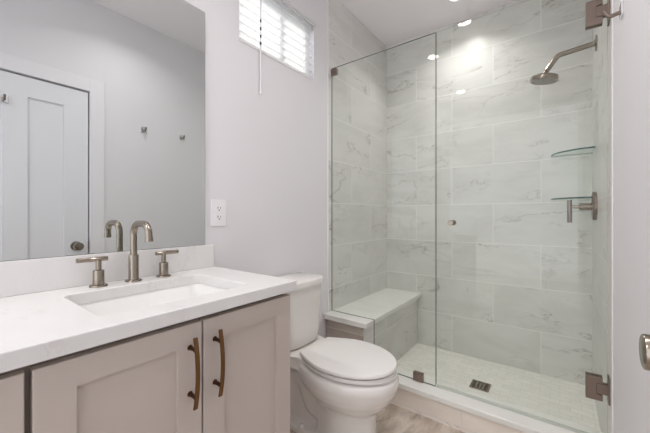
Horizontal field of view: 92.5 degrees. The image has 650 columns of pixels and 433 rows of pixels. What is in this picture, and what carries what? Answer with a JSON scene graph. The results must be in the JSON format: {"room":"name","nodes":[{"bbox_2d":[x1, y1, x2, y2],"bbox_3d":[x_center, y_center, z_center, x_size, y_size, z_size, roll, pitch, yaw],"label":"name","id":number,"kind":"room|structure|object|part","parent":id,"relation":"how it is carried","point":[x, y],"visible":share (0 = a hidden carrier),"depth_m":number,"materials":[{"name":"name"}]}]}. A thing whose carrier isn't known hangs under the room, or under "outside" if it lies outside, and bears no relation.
{"room":"bathroom","nodes":[
{"label":"bathroom","id":0,"kind":"room"},
{"bbox_2d":[184,0,326,337],"bbox_3d":[-0.558,-0.225,1.518,0.140,2.690,3.851,0,0,37],"label":"wall","id":1,"kind":"structure","parent":0,"point":[266,153],"depth_m":1.71,"materials":[{"name":"paint"}]},
{"bbox_2d":[0,0,204,260],"bbox_3d":[-0.915,-0.394,0.921,0.008,1.052,1.227,0,0,37],"label":"mirror","id":2,"kind":"object","parent":1,"relation":"attached to","point":[102,102],"visible":1,"depth_m":1.09,"materials":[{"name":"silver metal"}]},
{"bbox_2d":[0,244,213,297],"bbox_3d":[-0.899,0.183,0.932,0.020,0.102,1.264,0,0,37],"label":"backsplash","id":3,"kind":"structure","parent":1,"relation":"attached to","point":[26,276],"depth_m":1.03,"materials":[{"name":"white stone"}]},
{"bbox_2d":[211,199,225,225],"bbox_3d":[-0.502,-0.013,1.469,0.009,0.124,0.082,0,0,37],"label":"wall outlet","id":4,"kind":"object","parent":1,"relation":"attached to","point":[218,207],"visible":1,"depth_m":1.46,"materials":[{"name":"plastic"}]},
{"bbox_2d":[216,205,222,211],"bbox_3d":[-0.500,-0.034,1.467,0.003,0.031,0.036,0,0,37],"label":"receptacle","id":5,"kind":"object","parent":4,"relation":"attached to","point":[219,208],"depth_m":1.47,"materials":[{"name":"plastic"}]},
{"bbox_2d":[216,214,222,220],"bbox_3d":[-0.500,0.008,1.467,0.003,0.031,0.036,0,0,37],"label":"receptacle","id":6,"kind":"object","parent":4,"relation":"attached to","point":[219,217],"depth_m":1.47,"materials":[{"name":"plastic"}]},
{"bbox_2d":[239,39,313,80],"bbox_3d":[-0.284,-0.887,1.829,0.084,0.006,0.595,0,0,37],"label":"trim","id":7,"kind":"structure","parent":1,"relation":"attached to","point":[239,39],"depth_m":1.76,"materials":[{"name":"white paint"}]},
{"bbox_2d":[239,0,315,94],"bbox_3d":[-0.267,-0.954,1.817,0.081,0.617,0.619,0,0,37],"label":"window blind","id":8,"kind":"object","parent":1,"relation":"attached to","point":[276,28],"visible":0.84,"depth_m":1.81,"materials":[{"name":"plastic"}]},
{"bbox_3d":[-0.277,-0.899,1.824,0.048,0.016,0.585,0,0,37],"label":"rail","id":9,"kind":"part","parent":8,"relation":"part of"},
{"bbox_3d":[-0.158,-1.065,1.982,0.056,0.330,0.002,0,0,37],"label":"ladder cord","id":10,"kind":"part","parent":8,"relation":"part of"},
{"bbox_2d":[327,0,328,311],"bbox_3d":[0.020,-0.225,2.163,0.005,2.690,0.013,0,0,37],"label":"trim","id":11,"kind":"structure","parent":1,"relation":"attached to","point":[327,0],"depth_m":2.16,"materials":[{"name":"white paint"}]},
{"bbox_2d":[329,0,386,311],"bbox_3d":[0.299,-0.228,2.535,0.003,2.684,0.916,0,0,37],"label":"tiled wall","id":12,"kind":"structure","parent":1,"relation":"attached to","point":[358,93],"depth_m":2.47,"materials":[{"name":"tile"}]},
{"bbox_2d":[339,0,517,46],"bbox_3d":[0.039,-1.620,0.980,1.742,0.100,3.991,0,0,37],"label":"ceiling","id":13,"kind":"structure","parent":0,"point":[392,22],"depth_m":2.43,"materials":[{"name":"paint"}]},
{"bbox_2d":[446,0,460,2],"bbox_3d":[0.936,-1.567,2.213,0.156,0.006,0.156,0,0,37],"label":"recessed light","id":14,"kind":"object","parent":13,"relation":"in","point":[449,1],"visible":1,"depth_m":2.27,"materials":[{"name":"white paint"}]},
{"bbox_2d":[290,343,600,432],"bbox_3d":[-0.521,1.167,0.237,1.742,0.106,5.851,0,0,37],"label":"floor","id":15,"kind":"structure","parent":0,"point":[566,400],"depth_m":1.99,"materials":[{"name":"tile"}]},
{"bbox_2d":[0,293,289,432],"bbox_3d":[-0.686,0.695,0.772,0.551,0.850,1.246,0,0,37],"label":"vanity cabinet","id":16,"kind":"object","parent":15,"relation":"on","point":[225,371],"visible":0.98,"depth_m":0.79,"materials":[{"name":"beige paint"}]},
{"bbox_3d":[-0.713,0.460,0.364,0.020,0.348,0.522,0,0,37],"label":"drawer","id":17,"kind":"part","parent":16,"relation":"part of","materials":[{"name":"beige paint"}]},
{"bbox_3d":[-0.446,0.647,0.717,0.020,0.722,0.342,0,0,37],"label":"door","id":18,"kind":"part","parent":16,"relation":"part of","materials":[{"name":"beige paint"}]},
{"bbox_2d":[0,244,296,372],"bbox_3d":[-0.695,0.201,0.780,0.529,0.138,1.268,0,0,37],"label":"countertop","id":19,"kind":"structure","parent":16,"relation":"on","point":[42,318],"depth_m":0.91,"materials":[{"name":"white stone"}]},
{"bbox_2d":[75,220,178,287],"bbox_3d":[-0.644,0.125,1.080,0.161,0.217,0.328,0,0,37],"label":"faucet","id":20,"kind":"object","parent":19,"relation":"on","point":[98,280],"visible":1,"depth_m":1.10,"materials":[{"name":"silver metal"}]},
{"bbox_3d":[-0.759,0.143,1.016,0.015,0.015,0.086,0,0,37],"label":"lever","id":21,"kind":"part","parent":20,"relation":"part of","materials":[{"name":"silver metal"}]},
{"bbox_3d":[-0.749,0.191,1.029,0.052,0.086,0.052,0,0,37],"label":"handle","id":22,"kind":"part","parent":20,"relation":"part of","materials":[{"name":"silver metal"}]},
{"bbox_3d":[-0.685,0.187,1.114,0.054,0.094,0.054,0,0,37],"label":"spout","id":23,"kind":"part","parent":20,"relation":"part of","materials":[{"name":"silver metal"}]},
{"bbox_3d":[-0.636,0.080,1.077,0.145,0.127,0.025,0,0,37],"label":"spout","id":24,"kind":"part","parent":20,"relation":"part of","materials":[{"name":"silver metal"}]},
{"bbox_3d":[-0.621,0.191,1.198,0.052,0.086,0.052,0,0,37],"label":"handle","id":25,"kind":"part","parent":20,"relation":"part of","materials":[{"name":"silver metal"}]},
{"bbox_3d":[-0.614,0.143,1.209,0.015,0.015,0.086,0,0,37],"label":"lever","id":26,"kind":"part","parent":20,"relation":"part of","materials":[{"name":"silver metal"}]},
{"bbox_2d":[79,283,226,315],"bbox_3d":[-0.512,0.341,0.982,0.360,0.142,0.470,0,0,37],"label":"sink","id":27,"kind":"object","parent":19,"relation":"in","point":[118,305],"visible":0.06,"depth_m":1.09,"materials":[{"name":"white ceramic"}]},
{"bbox_3d":[-0.344,0.348,0.811,0.030,0.015,0.015,0,0,37],"label":"pull post","id":28,"kind":"part","parent":16,"relation":"part of","materials":[{"name":"brown metal"}]},
{"bbox_3d":[-0.344,0.470,0.811,0.030,0.015,0.015,0,0,37],"label":"pull post","id":29,"kind":"part","parent":16,"relation":"part of","materials":[{"name":"brown metal"}]},
{"bbox_3d":[-0.330,0.409,0.801,0.017,0.185,0.011,0,0,37],"label":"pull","id":30,"kind":"part","parent":16,"relation":"part of","materials":[{"name":"brown metal"}]},
{"bbox_3d":[-0.299,0.348,0.870,0.030,0.015,0.015,0,0,37],"label":"pull post","id":31,"kind":"part","parent":16,"relation":"part of","materials":[{"name":"brown metal"}]},
{"bbox_3d":[-0.299,0.470,0.870,0.030,0.015,0.015,0,0,37],"label":"pull post","id":32,"kind":"part","parent":16,"relation":"part of","materials":[{"name":"brown metal"}]},
{"bbox_3d":[-0.286,0.409,0.860,0.017,0.185,0.011,0,0,37],"label":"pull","id":33,"kind":"part","parent":16,"relation":"part of","materials":[{"name":"brown metal"}]},
{"bbox_3d":[-0.237,0.647,0.995,0.020,0.722,0.344,0,0,37],"label":"door","id":34,"kind":"part","parent":16,"relation":"part of","materials":[{"name":"beige paint"}]},
{"bbox_2d":[280,272,398,432],"bbox_3d":[0.035,0.737,1.588,0.703,0.779,0.392,0,0,37],"label":"toilet","id":35,"kind":"object","parent":15,"relation":"on","point":[338,385],"visible":0.89,"depth_m":1.49,"materials":[{"name":"white ceramic"}]},
{"bbox_3d":[-0.162,0.366,1.731,0.211,0.036,0.336,0,0,37],"label":"tank lid","id":36,"kind":"part","parent":35,"relation":"part of","materials":[{"name":"white ceramic"}]},
{"bbox_3d":[-0.167,0.543,1.735,0.198,0.316,0.304,0,0,37],"label":"tank","id":37,"kind":"part","parent":35,"relation":"part of","materials":[{"name":"white ceramic"}]},
{"bbox_3d":[0.035,0.916,1.587,0.700,0.422,0.388,0,0,37],"label":"bowl","id":38,"kind":"part","parent":35,"relation":"part of","materials":[{"name":"white ceramic"}]},
{"bbox_3d":[0.126,0.686,1.519,0.457,0.020,0.380,0,0,37],"label":"seat lid","id":39,"kind":"part","parent":35,"relation":"part of","materials":[{"name":"white plastic"}]},
{"bbox_3d":[0.126,0.713,1.519,0.461,0.016,0.365,0,0,37],"label":"seat","id":40,"kind":"part","parent":35,"relation":"part of","materials":[{"name":"white plastic"}]},
{"bbox_2d":[324,288,421,360],"bbox_3d":[0.415,0.892,2.412,0.330,0.443,0.970,0,0,37],"label":"shower bench","id":41,"kind":"object","parent":15,"relation":"on","point":[394,311],"visible":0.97,"depth_m":2.29,"materials":[{"name":"stone"}]},
{"bbox_3d":[0.415,0.688,2.412,0.330,0.034,0.970,0,0,37],"label":"seat","id":42,"kind":"part","parent":41,"relation":"part of","materials":[{"name":"white stone"}]},
{"bbox_2d":[469,379,490,392],"bbox_3d":[1.015,1.112,2.034,0.112,0.004,0.112,0,0,37],"label":"shower drain","id":43,"kind":"object","parent":15,"relation":"on","point":[475,384],"visible":1,"depth_m":2.03,"materials":[{"name":"silver metal"}]},
{"bbox_2d":[390,368,604,432],"bbox_3d":[0.740,1.044,1.668,1.158,0.152,0.170,0,0,37],"label":"shower curb","id":44,"kind":"object","parent":15,"relation":"on","point":[464,410],"visible":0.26,"depth_m":1.61,"materials":[{"name":"beige tile"}]},
{"bbox_2d":[331,32,435,385],"bbox_3d":[0.338,-0.035,1.982,0.725,2.006,0.026,0,0,37],"label":"glass wall","id":45,"kind":"structure","parent":44,"relation":"on","point":[418,376],"depth_m":1.76,"materials":[{"name":"clear glass"}]},
{"bbox_2d":[436,0,609,405],"bbox_3d":[0.921,-0.036,1.542,0.726,2.005,0.064,0,0,37],"label":"shower door","id":46,"kind":"structure","parent":45,"relation":"attached to","point":[595,388],"depth_m":1.35,"materials":[{"name":"clear glass"}]},
{"bbox_3d":[0.918,-0.042,1.543,0.720,1.992,0.010,0,0,37],"label":"glass pane","id":47,"kind":"part","parent":46,"relation":"part of","materials":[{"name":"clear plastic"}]},
{"bbox_3d":[0.698,0.039,1.710,0.031,0.031,0.064,0,0,37],"label":"knob","id":48,"kind":"part","parent":46,"relation":"part of","materials":[{"name":"silver metal"}]},
{"bbox_3d":[1.208,0.743,1.325,0.006,0.109,0.056,0,0,37],"label":"hinge wall plate","id":49,"kind":"part","parent":46,"relation":"part of","materials":[{"name":"silver metal"}]},
{"bbox_3d":[1.208,-0.876,1.325,0.006,0.116,0.056,0,0,37],"label":"hinge wall plate","id":50,"kind":"part","parent":46,"relation":"part of","materials":[{"name":"silver metal"}]},
{"bbox_2d":[613,0,649,432],"bbox_3d":[0.721,-0.225,0.553,0.140,2.690,3.851,0,0,37],"label":"wall","id":51,"kind":"structure","parent":0,"point":[631,34],"depth_m":0.94,"materials":[{"name":"paint"}]},
{"bbox_2d":[592,0,610,432],"bbox_3d":[1.454,-0.228,1.643,0.003,2.684,0.946,0,0,37],"label":"tiled wall","id":52,"kind":"structure","parent":51,"relation":"attached to","point":[601,58],"depth_m":1.54,"materials":[{"name":"stone"}]},
{"bbox_2d":[530,35,597,84],"bbox_3d":[1.424,-0.923,1.872,0.321,0.212,0.147,0,0,37],"label":"showerhead","id":53,"kind":"object","parent":52,"relation":"attached to","point":[545,78],"visible":1,"depth_m":1.87,"materials":[{"name":"silver metal"}]},
{"bbox_3d":[1.452,-0.944,1.848,0.240,0.113,0.030,0,0,37],"label":"arm","id":54,"kind":"part","parent":53,"relation":"part of","materials":[{"name":"silver metal"}]},
{"bbox_2d":[551,196,590,199],"bbox_3d":[1.585,-0.110,2.001,0.218,0.010,0.218,0,0,37],"label":"glass shelf","id":55,"kind":"object","parent":52,"relation":"attached to","point":[587,197],"visible":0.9,"depth_m":1.97,"materials":[{"name":"clear glass"}]},
{"bbox_2d":[551,146,594,156],"bbox_3d":[1.585,-0.408,2.001,0.218,0.010,0.218,0,0,37],"label":"glass shelf","id":56,"kind":"object","parent":52,"relation":"attached to","point":[585,150],"visible":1,"depth_m":1.99,"materials":[{"name":"clear glass"}]},
{"bbox_2d":[567,192,597,222],"bbox_3d":[1.518,-0.048,1.842,0.134,0.180,0.164,0,0,37],"label":"shower valve","id":57,"kind":"object","parent":52,"relation":"attached to","point":[593,206],"visible":1,"depth_m":1.82,"materials":[{"name":"silver metal"}]},
{"bbox_3d":[1.474,-0.026,1.875,0.024,0.136,0.024,0,0,37],"label":"lever","id":58,"kind":"part","parent":57,"relation":"part of","materials":[{"name":"silver metal"}]},
{"bbox_3d":[1.520,-0.052,1.841,0.094,0.042,0.042,0,0,37],"label":"stem","id":59,"kind":"part","parent":57,"relation":"part of","materials":[{"name":"silver metal"}]},
{"bbox_2d":[611,0,612,432],"bbox_3d":[1.165,-0.225,1.260,0.004,2.690,0.015,0,0,37],"label":"trim","id":60,"kind":"structure","parent":51,"relation":"attached to","point":[611,0],"depth_m":1.26,"materials":[{"name":"white paint"}]},
{"bbox_2d":[602,0,623,19],"bbox_3d":[1.000,-0.706,1.083,0.053,0.046,0.046,0,0,37],"label":"robe hook","id":61,"kind":"object","parent":51,"relation":"attached to","point":[620,12],"visible":1,"depth_m":1.07,"materials":[{"name":"silver metal"}]},
{"bbox_3d":[0.999,-0.706,1.084,0.049,0.034,0.013,0,0,37],"label":"hook arm","id":62,"kind":"part","parent":61,"relation":"part of","materials":[{"name":"silver metal"}]},
{"bbox_3d":[1.019,-0.706,1.069,0.006,0.046,0.046,0,0,37],"label":"hook plate","id":63,"kind":"part","parent":61,"relation":"part of","materials":[{"name":"silver metal"}]},
{"bbox_2d":[639,333,649,370],"bbox_3d":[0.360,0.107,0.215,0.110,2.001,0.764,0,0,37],"label":"door knob","id":64,"kind":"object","parent":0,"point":[644,340],"depth_m":0.48,"materials":[{"name":"metal"}]},
{"bbox_3d":[1.200,-0.225,2.518,1.742,2.690,0.137,0,0,37],"label":"wall","id":65,"kind":"structure","parent":0,"visible":0},
{"bbox_2d":[387,0,591,384],"bbox_3d":[1.158,-0.228,2.462,1.462,2.684,0.003,0,0,37],"label":"tiled wall","id":66,"kind":"structure","parent":65,"relation":"attached to","point":[514,278],"depth_m":2.35,"materials":[{"name":"tile"}]}
]}

